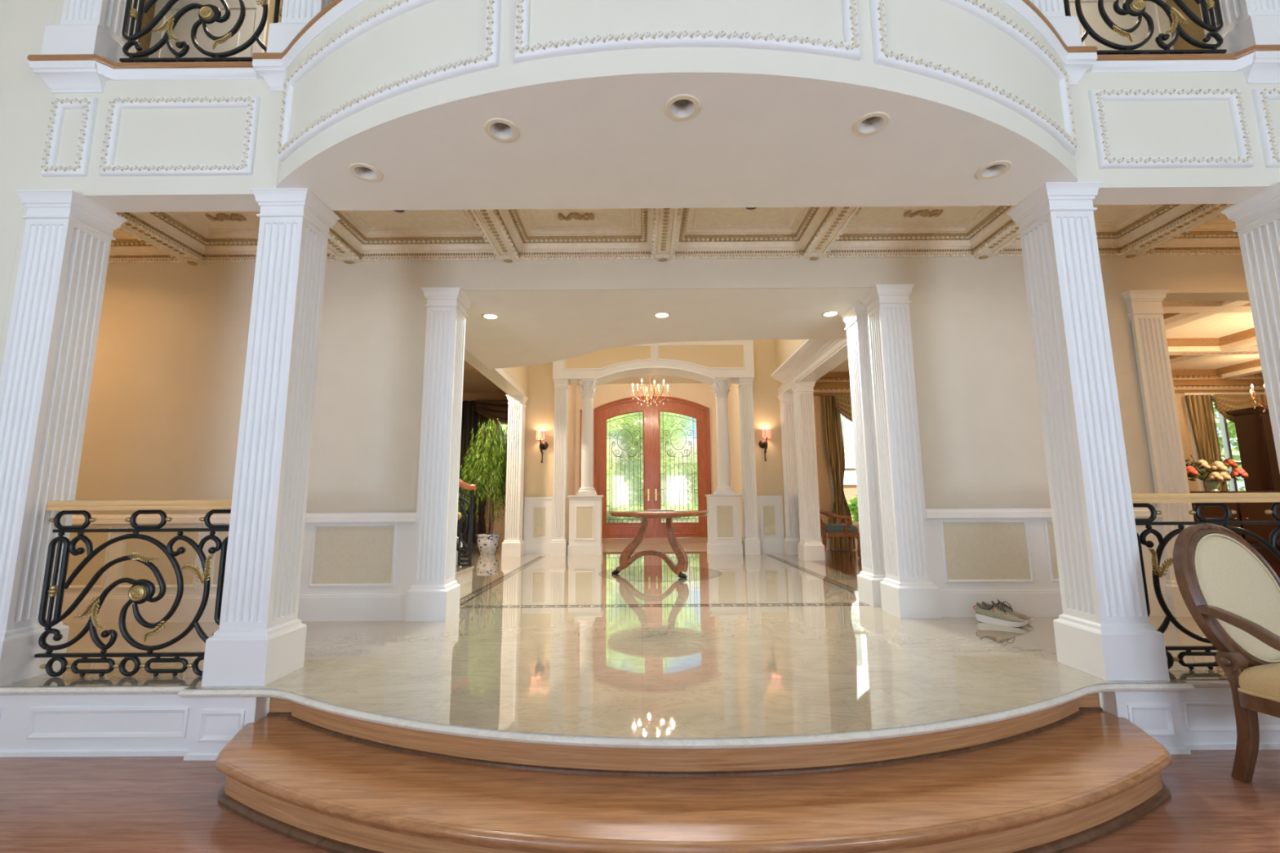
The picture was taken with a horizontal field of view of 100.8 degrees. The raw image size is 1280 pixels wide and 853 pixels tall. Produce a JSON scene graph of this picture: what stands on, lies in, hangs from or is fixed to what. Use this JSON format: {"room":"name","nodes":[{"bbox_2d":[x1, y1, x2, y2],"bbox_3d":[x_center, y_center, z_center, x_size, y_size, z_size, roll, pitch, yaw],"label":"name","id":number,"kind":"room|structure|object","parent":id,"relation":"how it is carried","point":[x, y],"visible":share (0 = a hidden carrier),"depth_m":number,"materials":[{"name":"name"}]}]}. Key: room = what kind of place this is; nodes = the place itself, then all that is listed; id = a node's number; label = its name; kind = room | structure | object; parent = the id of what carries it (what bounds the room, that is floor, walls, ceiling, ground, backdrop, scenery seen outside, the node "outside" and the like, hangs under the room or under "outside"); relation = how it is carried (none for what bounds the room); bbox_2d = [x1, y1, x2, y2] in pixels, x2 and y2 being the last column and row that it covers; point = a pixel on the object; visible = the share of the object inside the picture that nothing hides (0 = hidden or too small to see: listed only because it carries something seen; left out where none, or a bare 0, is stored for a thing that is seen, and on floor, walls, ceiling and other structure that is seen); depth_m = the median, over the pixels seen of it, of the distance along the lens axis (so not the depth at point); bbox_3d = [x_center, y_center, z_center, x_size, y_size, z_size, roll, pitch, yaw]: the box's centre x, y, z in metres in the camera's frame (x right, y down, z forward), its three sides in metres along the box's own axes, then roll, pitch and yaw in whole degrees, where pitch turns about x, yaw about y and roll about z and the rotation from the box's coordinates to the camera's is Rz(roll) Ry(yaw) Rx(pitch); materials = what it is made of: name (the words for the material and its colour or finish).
{"room":"living room","nodes":[
{"label":"living room","id":0,"kind":"room"},
{"bbox_2d":[0,0,57,343],"bbox_3d":[-5.124,-2.003,3.316,2.970,6.800,0.185,0,-8,0],"label":"wall","id":1,"kind":"structure","parent":0,"point":[23,23],"depth_m":3.21,"materials":[{"name":"beige paint"}]},
{"bbox_2d":[0,0,64,376],"bbox_3d":[0.207,-1.892,3.285,7.750,6.500,0.179,0,-8,0],"label":"trim","id":2,"kind":"structure","parent":1,"relation":"attached to","point":[60,6],"depth_m":3.06,"materials":[{"name":"beige paint"}]},
{"bbox_2d":[29,60,106,93],"bbox_3d":[-3.445,-2.106,3.194,0.390,0.146,0.087,0,-8,0],"label":"trim","id":3,"kind":"structure","parent":1,"relation":"attached to","point":[60,82],"depth_m":3.19,"materials":[{"name":"white paint"}]},
{"bbox_2d":[0,694,270,760],"bbox_3d":[-4.263,1.538,2.736,4.645,0.294,0.174,0,-8,0],"label":"paneling","id":4,"kind":"structure","parent":0,"point":[194,729],"depth_m":2.70,"materials":[{"name":"white paint"}]},
{"bbox_2d":[0,679,1230,749],"bbox_3d":[0.213,1.295,2.449,13.600,0.046,0.792,0,-8,0],"label":"trim","id":5,"kind":"structure","parent":4,"relation":"attached to","point":[1190,685],"depth_m":2.26,"materials":[{"name":"stone"}]},
{"bbox_2d":[462,360,505,392],"bbox_3d":[-4.327,-1.343,8.661,4.940,0.130,7.643,0,-8,0],"label":"ceiling","id":6,"kind":"structure","parent":0,"point":[474,381],"depth_m":11.24,"materials":[{"name":"grey paint"}]},
{"bbox_2d":[462,392,507,543],"bbox_3d":[-4.315,0.400,8.415,4.940,3.450,7.643,0,-8,0],"label":"wall","id":7,"kind":"structure","parent":0,"point":[499,526],"depth_m":12.12,"materials":[{"name":"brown paint"}]},
{"bbox_2d":[457,400,493,543],"bbox_3d":[-4.105,0.997,11.920,1.540,3.200,0.103,0,-8,0],"label":"curtain","id":8,"kind":"object","parent":7,"relation":"hanging from","point":[471,419],"visible":0.22,"depth_m":11.98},
{"bbox_2d":[475,400,508,422],"bbox_3d":[-3.010,-0.352,12.003,1.450,0.520,0.102,0,-8,0],"label":"swag valance","id":9,"kind":"object","parent":8,"relation":"attached to","point":[492,410],"visible":0.52,"depth_m":12.01,"materials":[{"name":"brown fabric"}]},
{"bbox_2d":[464,348,524,395],"bbox_3d":[-2.201,-0.912,7.166,0.266,0.088,4.613,0,-8,0],"label":"trim","id":10,"kind":"structure","parent":7,"relation":"attached to","point":[498,376],"depth_m":8.05,"materials":[{"name":"beige paint"}]},
{"bbox_2d":[1,551,1227,737],"bbox_3d":[0.221,1.753,5.873,13.600,0.001,7.680,0,-8,0],"label":"floor","id":11,"kind":"structure","parent":0,"point":[668,671],"depth_m":3.10,"materials":[{"name":"beige stone"}]},
{"bbox_2d":[0,189,127,686],"bbox_3d":[-3.450,0.003,3.048,0.335,2.730,0.335,0,-8,0],"label":"fluted column","id":12,"kind":"structure","parent":11,"relation":"on","point":[46,372],"depth_m":3.01,"materials":[{"name":"white paint"}]},
{"bbox_2d":[34,499,231,676],"bbox_3d":[-2.761,0.883,2.922,1.108,0.943,0.072,0,-8,0],"label":"iron railing","id":13,"kind":"object","parent":11,"relation":"on","point":[136,593],"visible":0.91,"depth_m":2.92,"materials":[{"name":"black metal"}]},
{"bbox_2d":[201,187,340,686],"bbox_3d":[-2.084,-0.007,3.046,0.335,2.730,0.335,0,-8,0],"label":"fluted column","id":14,"kind":"structure","parent":11,"relation":"on","point":[260,639],"depth_m":2.96,"materials":[{"name":"white paint"}]},
{"bbox_2d":[404,287,472,622],"bbox_3d":[-1.687,0.192,4.481,0.335,2.730,0.335,0,-8,0],"label":"fluted column","id":15,"kind":"structure","parent":11,"relation":"on","point":[434,594],"depth_m":4.38,"materials":[{"name":"white paint"}]},
{"bbox_2d":[455,479,476,586],"bbox_3d":[-2.832,0.697,5.857,1.778,2.129,1.220,0,-8,0],"label":"railing","id":16,"kind":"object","parent":11,"relation":"on","point":[464,572],"depth_m":6.20,"materials":[{"name":"metal"}]},
{"bbox_2d":[457,417,507,555],"bbox_3d":[-2.864,1.049,9.641,0.910,2.486,1.063,-1,-8,5],"label":"potted ficus","id":17,"kind":"object","parent":11,"relation":"on","point":[488,543],"visible":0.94,"depth_m":9.47,"materials":[{"name":"green plant"}]},
{"bbox_2d":[475,533,501,555],"bbox_3d":[-2.711,2.102,9.466,0.424,0.350,0.424,0,-8,0],"label":"pot","id":18,"kind":"object","parent":17,"relation":"attached to","point":[487,544],"depth_m":9.32,"materials":[{"name":"white ceramic"}]},
{"bbox_2d":[501,395,528,556],"bbox_3d":[-2.200,0.846,9.339,0.335,2.795,0.335,0,-8,0],"label":"fluted column","id":19,"kind":"structure","parent":11,"relation":"on","point":[513,544],"depth_m":9.24,"materials":[{"name":"white paint"}]},
{"bbox_2d":[550,377,570,555],"bbox_3d":[-1.416,0.694,9.424,0.285,3.110,0.285,0,-8,0],"label":"fluted pilaster","id":20,"kind":"object","parent":11,"relation":"on","point":[559,543],"visible":1,"depth_m":9.33,"materials":[{"name":"white paint"}]},
{"bbox_2d":[567,495,604,555],"bbox_3d":[-0.959,1.733,9.350,0.610,1.024,0.355,0,-8,0],"label":"pedestal","id":21,"kind":"object","parent":11,"relation":"on","point":[584,511],"visible":0.99,"depth_m":9.20,"materials":[{"name":"white paint"}]},
{"bbox_2d":[577,378,596,495],"bbox_3d":[-0.949,0.193,9.559,0.342,2.083,0.337,0,-8,0],"label":"column","id":22,"kind":"structure","parent":21,"relation":"on","point":[588,390],"depth_m":9.47,"materials":[{"name":"white paint"}]},
{"bbox_2d":[598,565,721,582],"bbox_3d":[0.258,1.886,6.823,1.580,0.001,1.580,0,-8,0],"label":"trim","id":23,"kind":"structure","parent":11,"relation":"on","point":[639,573],"depth_m":6.68,"materials":[{"name":"stone"}]},
{"bbox_2d":[607,510,708,578],"bbox_3d":[0.225,1.455,6.611,1.264,0.796,1.264,0,-8,0],"label":"pedestal table","id":24,"kind":"object","parent":23,"relation":"on","point":[626,560],"visible":0.94,"depth_m":6.47,"materials":[{"name":"brown wood"}]},
{"bbox_2d":[459,554,869,608],"bbox_3d":[0.258,1.890,6.834,3.955,0.005,4.438,0,-8,0],"label":"trim","id":25,"kind":"structure","parent":11,"relation":"on","point":[772,556],"depth_m":4.74,"materials":[{"name":"stone"}]},
{"bbox_2d":[704,494,742,554],"bbox_3d":[1.481,1.716,9.346,0.610,1.024,0.355,0,-8,0],"label":"pedestal","id":26,"kind":"object","parent":11,"relation":"on","point":[723,516],"visible":0.99,"depth_m":9.20,"materials":[{"name":"white paint"}]},
{"bbox_2d":[711,377,734,494],"bbox_3d":[1.490,0.176,9.555,0.342,2.083,0.337,0,-8,0],"label":"column","id":27,"kind":"structure","parent":26,"relation":"on","point":[721,389],"depth_m":9.47,"materials":[{"name":"white paint"}]},
{"bbox_2d":[736,377,760,554],"bbox_3d":[1.924,0.670,9.419,0.285,3.110,0.285,0,-8,0],"label":"fluted pilaster","id":28,"kind":"object","parent":11,"relation":"on","point":[750,541],"visible":1,"depth_m":9.33,"materials":[{"name":"white paint"}]},
{"bbox_2d":[840,303,885,607],"bbox_3d":[2.164,0.227,4.911,0.335,2.730,0.335,0,-8,0],"label":"fluted column","id":29,"kind":"structure","parent":11,"relation":"on","point":[855,319],"depth_m":4.85,"materials":[{"name":"white paint"}]},
{"bbox_2d":[859,284,941,618],"bbox_3d":[2.180,0.165,4.475,0.335,2.730,0.335,0,-8,0],"label":"fluted column","id":30,"kind":"structure","parent":11,"relation":"on","point":[908,591],"depth_m":4.38,"materials":[{"name":"white paint"}]},
{"bbox_2d":[973,600,1027,626],"bbox_3d":[2.666,1.383,3.929,0.104,0.160,0.335,7,-11,-43],"label":"sneaker","id":31,"kind":"object","parent":11,"relation":"on","point":[997,615],"visible":1,"depth_m":3.92,"materials":[{"name":"beige fabric"}]},
{"bbox_2d":[1005,182,1169,680],"bbox_3d":[2.522,-0.039,3.039,0.335,2.730,0.335,0,-8,0],"label":"fluted column","id":32,"kind":"structure","parent":11,"relation":"on","point":[1104,631],"depth_m":2.96,"materials":[{"name":"white paint"}]},
{"bbox_2d":[1120,289,1194,617],"bbox_3d":[4.308,0.184,4.447,0.335,2.655,0.335,0,-8,0],"label":"fluted pilaster","id":33,"kind":"object","parent":11,"relation":"on","point":[1144,307],"visible":0.45,"depth_m":4.37,"materials":[{"name":"white paint"}]},
{"bbox_2d":[1131,492,1279,670],"bbox_3d":[3.212,0.841,2.913,1.108,0.943,0.072,0,-8,0],"label":"iron railing","id":34,"kind":"object","parent":11,"relation":"on","point":[1139,500],"visible":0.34,"depth_m":2.94,"materials":[{"name":"black metal"}]},
{"bbox_2d":[1219,182,1279,472],"bbox_3d":[3.889,-0.049,3.037,0.335,2.730,0.335,0,-8,0],"label":"fluted column","id":35,"kind":"structure","parent":11,"relation":"on","point":[1256,217],"depth_m":3.19,"materials":[{"name":"white paint"}]},
{"bbox_2d":[568,537,707,551],"bbox_3d":[0.285,2.545,11.507,4.300,0.001,3.700,0,-8,0],"label":"floor","id":36,"kind":"structure","parent":0,"point":[662,544],"depth_m":11.21,"materials":[{"name":"stone"}]},
{"bbox_2d":[0,749,1279,852],"bbox_3d":[0.203,0.976,-2.460,13.600,0.100,10.400,0,-8,0],"label":"floor","id":37,"kind":"structure","parent":0,"point":[48,804],"depth_m":2.17,"materials":[{"name":"red wood"}]},
{"bbox_2d":[215,693,1172,852],"bbox_3d":[0.228,1.435,2.225,4.422,0.294,1.092,0,-8,0],"label":"step","id":38,"kind":"structure","parent":37,"relation":"on","point":[1073,775],"depth_m":2.05,"materials":[{"name":"brown wood"}]},
{"bbox_2d":[1173,523,1279,782],"bbox_3d":[2.962,1.008,2.283,0.684,1.139,0.792,1,-8,-10],"label":"armchair","id":39,"kind":"object","parent":37,"relation":"on","point":[1230,591],"visible":1,"depth_m":2.50,"materials":[{"name":"brown wood"}]},
{"bbox_2d":[1196,535,1279,662],"bbox_3d":[2.914,0.827,2.579,0.473,0.577,0.196,1,-8,-10],"label":"cushion","id":40,"kind":"object","parent":39,"relation":"on","point":[1233,576],"depth_m":2.55,"materials":[{"name":"beige fabric"}]},
{"bbox_2d":[1238,662,1279,699],"bbox_3d":[2.978,1.091,2.177,0.572,0.125,0.581,1,-8,-10],"label":"seat cushion","id":41,"kind":"object","parent":39,"relation":"on","point":[1256,681],"depth_m":2.31,"materials":[{"name":"beige fabric"}]},
{"bbox_2d":[575,383,717,495],"bbox_3d":[0.261,0.835,13.525,4.170,3.950,0.220,0,-8,0],"label":"wall","id":42,"kind":"structure","parent":0,"point":[703,394],"depth_m":13.64,"materials":[{"name":"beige paint"}]},
{"bbox_2d":[579,395,711,538],"bbox_3d":[0.130,1.001,13.431,3.301,3.597,0.240,0,-8,0],"label":"door","id":43,"kind":"structure","parent":42,"relation":"in","point":[676,433],"depth_m":13.41,"materials":[{"name":"brown wood"}]},
{"bbox_2d":[26,0,1279,195],"bbox_3d":[0.206,-1.854,2.748,7.690,0.815,0.873,0,-8,0],"label":"wall","id":44,"kind":"structure","parent":0,"point":[437,33],"depth_m":2.70,"materials":[{"name":"beige paint"}]},
{"bbox_2d":[40,97,98,177],"bbox_3d":[-3.415,-1.737,3.161,0.257,0.505,0.040,0,-8,0],"label":"trim","id":45,"kind":"structure","parent":44,"relation":"attached to","point":[49,167],"depth_m":3.15,"materials":[{"name":"white paint"}]},
{"bbox_2d":[98,96,260,176],"bbox_3d":[-2.750,-1.742,3.160,0.897,0.505,0.040,0,-8,0],"label":"trim","id":46,"kind":"structure","parent":44,"relation":"attached to","point":[107,167],"depth_m":3.15,"materials":[{"name":"white paint"}]},
{"bbox_2d":[252,59,287,91],"bbox_3d":[-2.190,-2.114,3.192,0.240,0.146,0.087,0,-8,0],"label":"trim","id":47,"kind":"structure","parent":44,"relation":"attached to","point":[274,78],"depth_m":3.18,"materials":[{"name":"white paint"}]},
{"bbox_2d":[277,0,500,161],"bbox_3d":[-1.366,-1.819,2.679,1.561,0.505,0.122,-4,-9,25],"label":"trim","id":48,"kind":"structure","parent":44,"relation":"attached to","point":[490,60],"depth_m":2.61,"materials":[{"name":"white paint"}]},
{"bbox_2d":[26,0,1279,68],"bbox_3d":[0.203,-2.277,2.844,7.716,0.048,1.001,0,-8,0],"label":"trim","id":49,"kind":"structure","parent":44,"relation":"attached to","point":[1252,48],"depth_m":3.21,"materials":[{"name":"brown wood"}]},
{"bbox_2d":[28,0,1279,80],"bbox_3d":[0.204,-2.225,2.819,7.704,0.060,0.955,0,-8,0],"label":"trim","id":50,"kind":"structure","parent":44,"relation":"attached to","point":[109,73],"depth_m":3.21,"materials":[{"name":"white paint"}]},
{"bbox_2d":[513,0,860,62],"bbox_3d":[0.205,-1.879,2.330,1.532,0.505,0.118,0,-8,0],"label":"trim","id":51,"kind":"structure","parent":44,"relation":"attached to","point":[850,49],"depth_m":2.28,"materials":[{"name":"white paint"}]},
{"bbox_2d":[869,0,1077,155],"bbox_3d":[1.778,-1.841,2.674,1.561,0.505,0.122,3,-9,-25],"label":"trim","id":52,"kind":"structure","parent":44,"relation":"attached to","point":[1068,140],"depth_m":2.61,"materials":[{"name":"white paint"}]},
{"bbox_2d":[1062,52,1097,85],"bbox_3d":[2.600,-2.148,3.185,0.240,0.146,0.087,0,-8,0],"label":"trim","id":53,"kind":"structure","parent":44,"relation":"attached to","point":[1075,71],"depth_m":3.17,"materials":[{"name":"white paint"}]},
{"bbox_2d":[1088,88,1253,168],"bbox_3d":[3.165,-1.783,3.151,0.897,0.505,0.040,0,-8,0],"label":"trim","id":54,"kind":"structure","parent":44,"relation":"attached to","point":[1096,97],"depth_m":3.15,"materials":[{"name":"white paint"}]},
{"bbox_2d":[1241,51,1279,84],"bbox_3d":[3.855,-2.157,3.183,0.390,0.146,0.087,0,-8,0],"label":"trim","id":55,"kind":"structure","parent":44,"relation":"attached to","point":[1260,72],"depth_m":3.19,"materials":[{"name":"white paint"}]},
{"bbox_2d":[1251,88,1279,167],"bbox_3d":[3.830,-1.788,3.150,0.257,0.505,0.040,0,-8,0],"label":"trim","id":56,"kind":"structure","parent":44,"relation":"attached to","point":[1260,95],"depth_m":3.15,"materials":[{"name":"white paint"}]},
{"bbox_2d":[552,340,754,386],"bbox_3d":[0.241,-1.234,9.839,3.640,0.880,0.555,0,-8,0],"label":"wall","id":57,"kind":"structure","parent":0,"point":[704,362],"depth_m":9.59,"materials":[{"name":"white paint"}]},
{"bbox_2d":[522,339,786,539],"bbox_3d":[0.233,-1.012,9.907,5.110,6.600,0.200,0,-8,0],"label":"wall","id":58,"kind":"structure","parent":0,"point":[540,408],"depth_m":9.67,"materials":[{"name":"beige paint"}]},
{"bbox_2d":[523,497,552,554],"bbox_3d":[-1.811,1.759,9.404,0.505,1.000,0.035,0,-8,0],"label":"wainscoting","id":59,"kind":"structure","parent":58,"relation":"attached to","point":[538,511],"depth_m":9.40,"materials":[{"name":"white paint"}]},
{"bbox_2d":[756,495,784,552],"bbox_3d":[2.314,1.730,9.398,0.465,1.000,0.035,0,-8,0],"label":"wainscoting","id":60,"kind":"structure","parent":58,"relation":"attached to","point":[770,508],"depth_m":9.39,"materials":[{"name":"white paint"}]},
{"bbox_2d":[566,383,743,542],"bbox_3d":[0.256,0.573,11.663,4.170,3.950,3.540,0,-8,0],"label":"wall","id":61,"kind":"structure","parent":0,"point":[733,411],"depth_m":12.26,"materials":[{"name":"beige paint"}]},
{"bbox_2d":[604,374,705,383],"bbox_3d":[0.243,-1.379,12.039,4.170,0.080,3.740,0,-8,0],"label":"ceiling","id":62,"kind":"structure","parent":0,"point":[658,379],"depth_m":13.29,"materials":[{"name":"beige paint"}]},
{"bbox_2d":[72,254,1249,515],"bbox_3d":[0.306,-0.055,4.508,13.800,3.200,0.200,0,-8,0],"label":"wall","id":63,"kind":"structure","parent":0,"point":[162,422],"depth_m":4.48,"materials":[{"name":"beige paint"}]},
{"bbox_2d":[61,512,416,622],"bbox_3d":[-4.196,1.128,4.230,4.779,0.840,0.042,0,-8,0],"label":"wainscoting","id":64,"kind":"structure","parent":63,"relation":"attached to","point":[357,566],"depth_m":4.23,"materials":[{"name":"white paint"}]},
{"bbox_2d":[411,291,1157,512],"bbox_3d":[1.168,0.172,4.465,6.160,2.727,0.182,0,-8,0],"label":"trim","id":65,"kind":"structure","parent":63,"relation":"attached to","point":[1126,322],"depth_m":4.42,"materials":[{"name":"beige paint"}]},
{"bbox_2d":[925,507,1169,617],"bbox_3d":[3.250,1.076,4.219,1.876,0.840,0.042,0,-8,0],"label":"wainscoting","id":66,"kind":"structure","parent":63,"relation":"attached to","point":[977,555],"depth_m":4.22,"materials":[{"name":"white paint"}]},
{"bbox_2d":[462,287,871,368],"bbox_3d":[0.227,-0.995,5.920,4.610,0.001,2.731,0,-8,0],"label":"ceiling","id":67,"kind":"structure","parent":0,"point":[532,326],"depth_m":5.32,"materials":[{"name":"paint"}]},
{"bbox_2d":[136,0,1206,57],"bbox_3d":[0.184,-3.391,5.197,13.600,3.600,0.150,0,-8,0],"label":"wall","id":68,"kind":"structure","parent":0,"point":[1193,30],"depth_m":5.20,"materials":[{"name":"beige paint"}]},
{"bbox_2d":[148,0,269,57],"bbox_3d":[-4.214,-3.087,5.077,1.100,2.335,0.025,0,-8,0],"label":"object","id":69,"kind":"structure","parent":68,"relation":"in","point":[254,11],"depth_m":5.19,"materials":[{"name":"white paint"}]},
{"bbox_2d":[1068,0,1173,49],"bbox_3d":[4.616,-3.149,5.064,1.100,2.335,0.025,0,-8,0],"label":"door","id":70,"kind":"structure","parent":68,"relation":"in","point":[1090,10],"depth_m":5.16,"materials":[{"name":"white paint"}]},
{"bbox_2d":[108,204,1241,265],"bbox_3d":[0.194,-1.666,3.991,13.600,0.312,1.272,0,-8,0],"label":"ceiling","id":71,"kind":"structure","parent":0,"point":[1127,231],"depth_m":4.46,"materials":[{"name":"beige paint"}]},
{"bbox_2d":[83,71,1270,212],"bbox_3d":[0.209,-1.438,2.783,7.690,0.001,1.058,0,-8,0],"label":"ceiling","id":72,"kind":"structure","parent":0,"point":[753,140],"depth_m":2.81,"materials":[{"name":"paint"}]},
{"bbox_2d":[484,117,519,142],"bbox_3d":[-0.679,-1.494,2.607,0.168,0.086,0.168,0,-8,0],"label":"recessed light","id":73,"kind":"object","parent":72,"relation":"in","point":[500,129],"visible":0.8,"depth_m":2.63,"materials":[{"name":"white metal"}]},
{"bbox_2d":[664,93,700,120],"bbox_3d":[0.198,-1.520,2.467,0.168,0.086,0.168,0,-8,0],"label":"recessed light","id":74,"kind":"object","parent":72,"relation":"in","point":[682,107],"visible":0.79,"depth_m":2.49,"materials":[{"name":"white metal"}]},
{"bbox_2d":[852,111,889,136],"bbox_3d":[1.123,-1.510,2.583,0.168,0.086,0.168,0,-8,0],"label":"recessed light","id":75,"kind":"object","parent":72,"relation":"in","point":[870,123],"visible":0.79,"depth_m":2.60,"materials":[{"name":"white metal"}]},
{"bbox_2d":[775,339,806,387],"bbox_3d":[2.647,-2.778,7.517,0.250,3.800,5.013,0,-8,0],"label":"wall","id":76,"kind":"structure","parent":0,"point":[785,348],"depth_m":9.26,"materials":[{"name":"beige paint"}]},
{"bbox_2d":[770,338,848,395],"bbox_3d":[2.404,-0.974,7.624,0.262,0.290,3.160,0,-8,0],"label":"trim","id":77,"kind":"structure","parent":76,"relation":"attached to","point":[811,354],"depth_m":7.66,"materials":[{"name":"white paint"}]},
{"bbox_2d":[794,547,1279,578],"bbox_3d":[7.799,1.884,7.167,10.450,0.001,5.643,0,-8,0],"label":"floor","id":78,"kind":"structure","parent":0,"point":[842,561],"depth_m":7.87,"materials":[{"name":"brown wood"}]},
{"bbox_2d":[776,392,799,555],"bbox_3d":[2.665,0.807,9.281,0.335,2.790,0.335,0,-8,0],"label":"fluted column","id":79,"kind":"structure","parent":78,"relation":"on","point":[792,540],"depth_m":9.20,"materials":[{"name":"white paint"}]},
{"bbox_2d":[789,381,825,560],"bbox_3d":[2.658,0.688,8.430,0.335,2.790,0.335,0,-8,0],"label":"fluted column","id":80,"kind":"structure","parent":78,"relation":"on","point":[810,547],"depth_m":8.33,"materials":[{"name":"white paint"}]},
{"bbox_2d":[819,510,861,558],"bbox_3d":[3.155,1.603,8.721,0.773,1.071,0.684,-1,-8,6],"label":"armchair","id":81,"kind":"object","parent":78,"relation":"on","point":[837,530],"visible":0.59,"depth_m":8.44,"materials":[{"name":"brown wood"}]},
{"bbox_2d":[1189,490,1279,543],"bbox_3d":[8.922,1.442,7.601,2.500,1.020,0.600,0,-8,0],"label":"sideboard","id":82,"kind":"object","parent":78,"relation":"on","point":[1246,512],"visible":0.3,"depth_m":7.36,"materials":[{"name":"brown wood"}]},
{"bbox_2d":[1185,454,1248,491],"bbox_3d":[8.253,0.662,7.619,0.979,0.540,0.376,0,-8,0],"label":"flower vase","id":83,"kind":"object","parent":82,"relation":"on","point":[1220,473],"visible":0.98,"depth_m":7.55,"materials":[{"name":"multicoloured plant"}]},
{"bbox_2d":[1225,406,1279,551],"bbox_3d":[11.300,0.907,9.256,1.160,2.470,0.520,0,-8,0],"label":"china cabinet","id":84,"kind":"object","parent":78,"relation":"on","point":[1255,442],"visible":0.68,"depth_m":9.23,"materials":[{"name":"brown wood"}]},
{"bbox_2d":[813,375,1262,538],"bbox_3d":[7.912,0.186,7.304,10.600,3.400,5.843,0,-8,0],"label":"wall","id":85,"kind":"structure","parent":0,"point":[823,463],"depth_m":10.03,"materials":[{"name":"paint"}]},
{"bbox_2d":[822,395,855,549],"bbox_3d":[3.715,0.829,9.880,0.448,2.860,0.092,0,-8,0],"label":"curtain","id":86,"kind":"object","parent":85,"relation":"hanging from","point":[834,439],"visible":0.9,"depth_m":9.89,"materials":[{"name":"brown fabric"}]},
{"bbox_2d":[813,374,1265,395],"bbox_3d":[7.900,-0.797,10.115,10.220,0.330,0.150,0,-8,0],"label":"trim","id":87,"kind":"structure","parent":85,"relation":"attached to","point":[1237,385],"depth_m":10.10,"materials":[{"name":"brown wood"}]},
{"bbox_2d":[1186,394,1228,491],"bbox_3d":[10.670,0.799,9.862,0.578,2.820,0.102,0,-8,0],"label":"curtain","id":88,"kind":"object","parent":85,"relation":"hanging from","point":[1201,406],"visible":0.52,"depth_m":9.95,"materials":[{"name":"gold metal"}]},
{"bbox_2d":[1182,391,1266,491],"bbox_3d":[11.219,0.529,10.052,1.580,2.440,0.170,0,-8,0],"label":"window","id":89,"kind":"structure","parent":85,"relation":"in","point":[1223,422],"depth_m":10.08,"materials":[{"name":"white paint"}]},
{"bbox_2d":[1212,394,1257,422],"bbox_3d":[11.133,-0.325,9.863,0.760,0.580,0.102,0,-8,0],"label":"swag valance","id":90,"kind":"object","parent":85,"relation":"hanging from","point":[1223,402],"visible":0.66,"depth_m":9.89,"materials":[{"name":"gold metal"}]},
{"bbox_2d":[820,301,1262,379],"bbox_3d":[7.892,-1.386,7.525,10.220,0.266,5.443,0,-8,0],"label":"ceiling","id":91,"kind":"structure","parent":0,"point":[1206,338],"depth_m":8.07,"materials":[{"name":"beige paint"}]},
{"bbox_2d":[1098,687,1279,754],"bbox_3d":[4.707,1.475,2.723,4.615,0.294,0.174,0,-8,0],"label":"wall","id":92,"kind":"structure","parent":0,"point":[1182,722],"depth_m":2.68,"materials":[{"name":"white paint"}]},
{"label":"floor","id":93,"kind":"structure","parent":0,"visible":0},
{"bbox_2d":[40,0,139,62],"bbox_3d":[-3.475,-3.644,3.561,0.335,2.905,0.335,0,-8,0],"label":"fluted column","id":94,"kind":"structure","parent":93,"relation":"on","point":[86,26],"depth_m":3.28,"materials":[{"name":"white paint"}]},
{"bbox_2d":[119,0,283,62],"bbox_3d":[-2.786,-2.684,3.414,1.108,0.943,0.072,0,-8,0],"label":"iron railing","id":95,"kind":"object","parent":93,"relation":"on","point":[206,11],"visible":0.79,"depth_m":3.38,"materials":[{"name":"black metal"}]},
{"bbox_2d":[266,0,332,52],"bbox_3d":[-2.108,-3.654,3.558,0.335,2.905,0.335,0,-8,0],"label":"fluted column","id":96,"kind":"structure","parent":93,"relation":"on","point":[295,14],"depth_m":3.28,"materials":[{"name":"white paint"}]},
{"bbox_2d":[1029,0,1081,46],"bbox_3d":[2.498,-3.686,3.552,0.335,2.905,0.335,0,-8,0],"label":"fluted column","id":97,"kind":"structure","parent":93,"relation":"on","point":[1068,28],"depth_m":3.22,"materials":[{"name":"white paint"}]},
{"bbox_2d":[1062,0,1226,54],"bbox_3d":[3.188,-2.725,3.405,1.108,0.943,0.072,0,-8,0],"label":"iron railing","id":98,"kind":"object","parent":93,"relation":"on","point":[1172,13],"visible":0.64,"depth_m":3.37,"materials":[{"name":"black metal"}]},
{"bbox_2d":[1199,0,1279,53],"bbox_3d":[3.865,-3.695,3.550,0.335,2.905,0.335,0,-8,0],"label":"fluted column","id":99,"kind":"structure","parent":93,"relation":"on","point":[1246,23],"depth_m":3.28,"materials":[{"name":"white paint"}]},
{"bbox_3d":[5.122,7.597,46.230,130.000,0.100,66.300,0,-8,0],"label":"ground","id":100,"kind":"structure","parent":0,"visible":0},
{"bbox_2d":[840,413,857,519],"bbox_3d":[8.315,0.464,17.561,7.530,6.000,4.150,0,-8,0],"label":"house wing","id":101,"kind":"object","parent":100,"relation":"on","point":[850,489],"visible":0.14,"depth_m":15.49,"materials":[{"name":"paint"}]},
{"bbox_2d":[1212,402,1245,491],"bbox_3d":[14.559,-0.275,14.483,4.809,6.533,5.151,7,-11,-42],"label":"tree","id":102,"kind":"object","parent":100,"relation":"on","point":[1231,425],"visible":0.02,"depth_m":13.48,"materials":[{"name":"green plant"}]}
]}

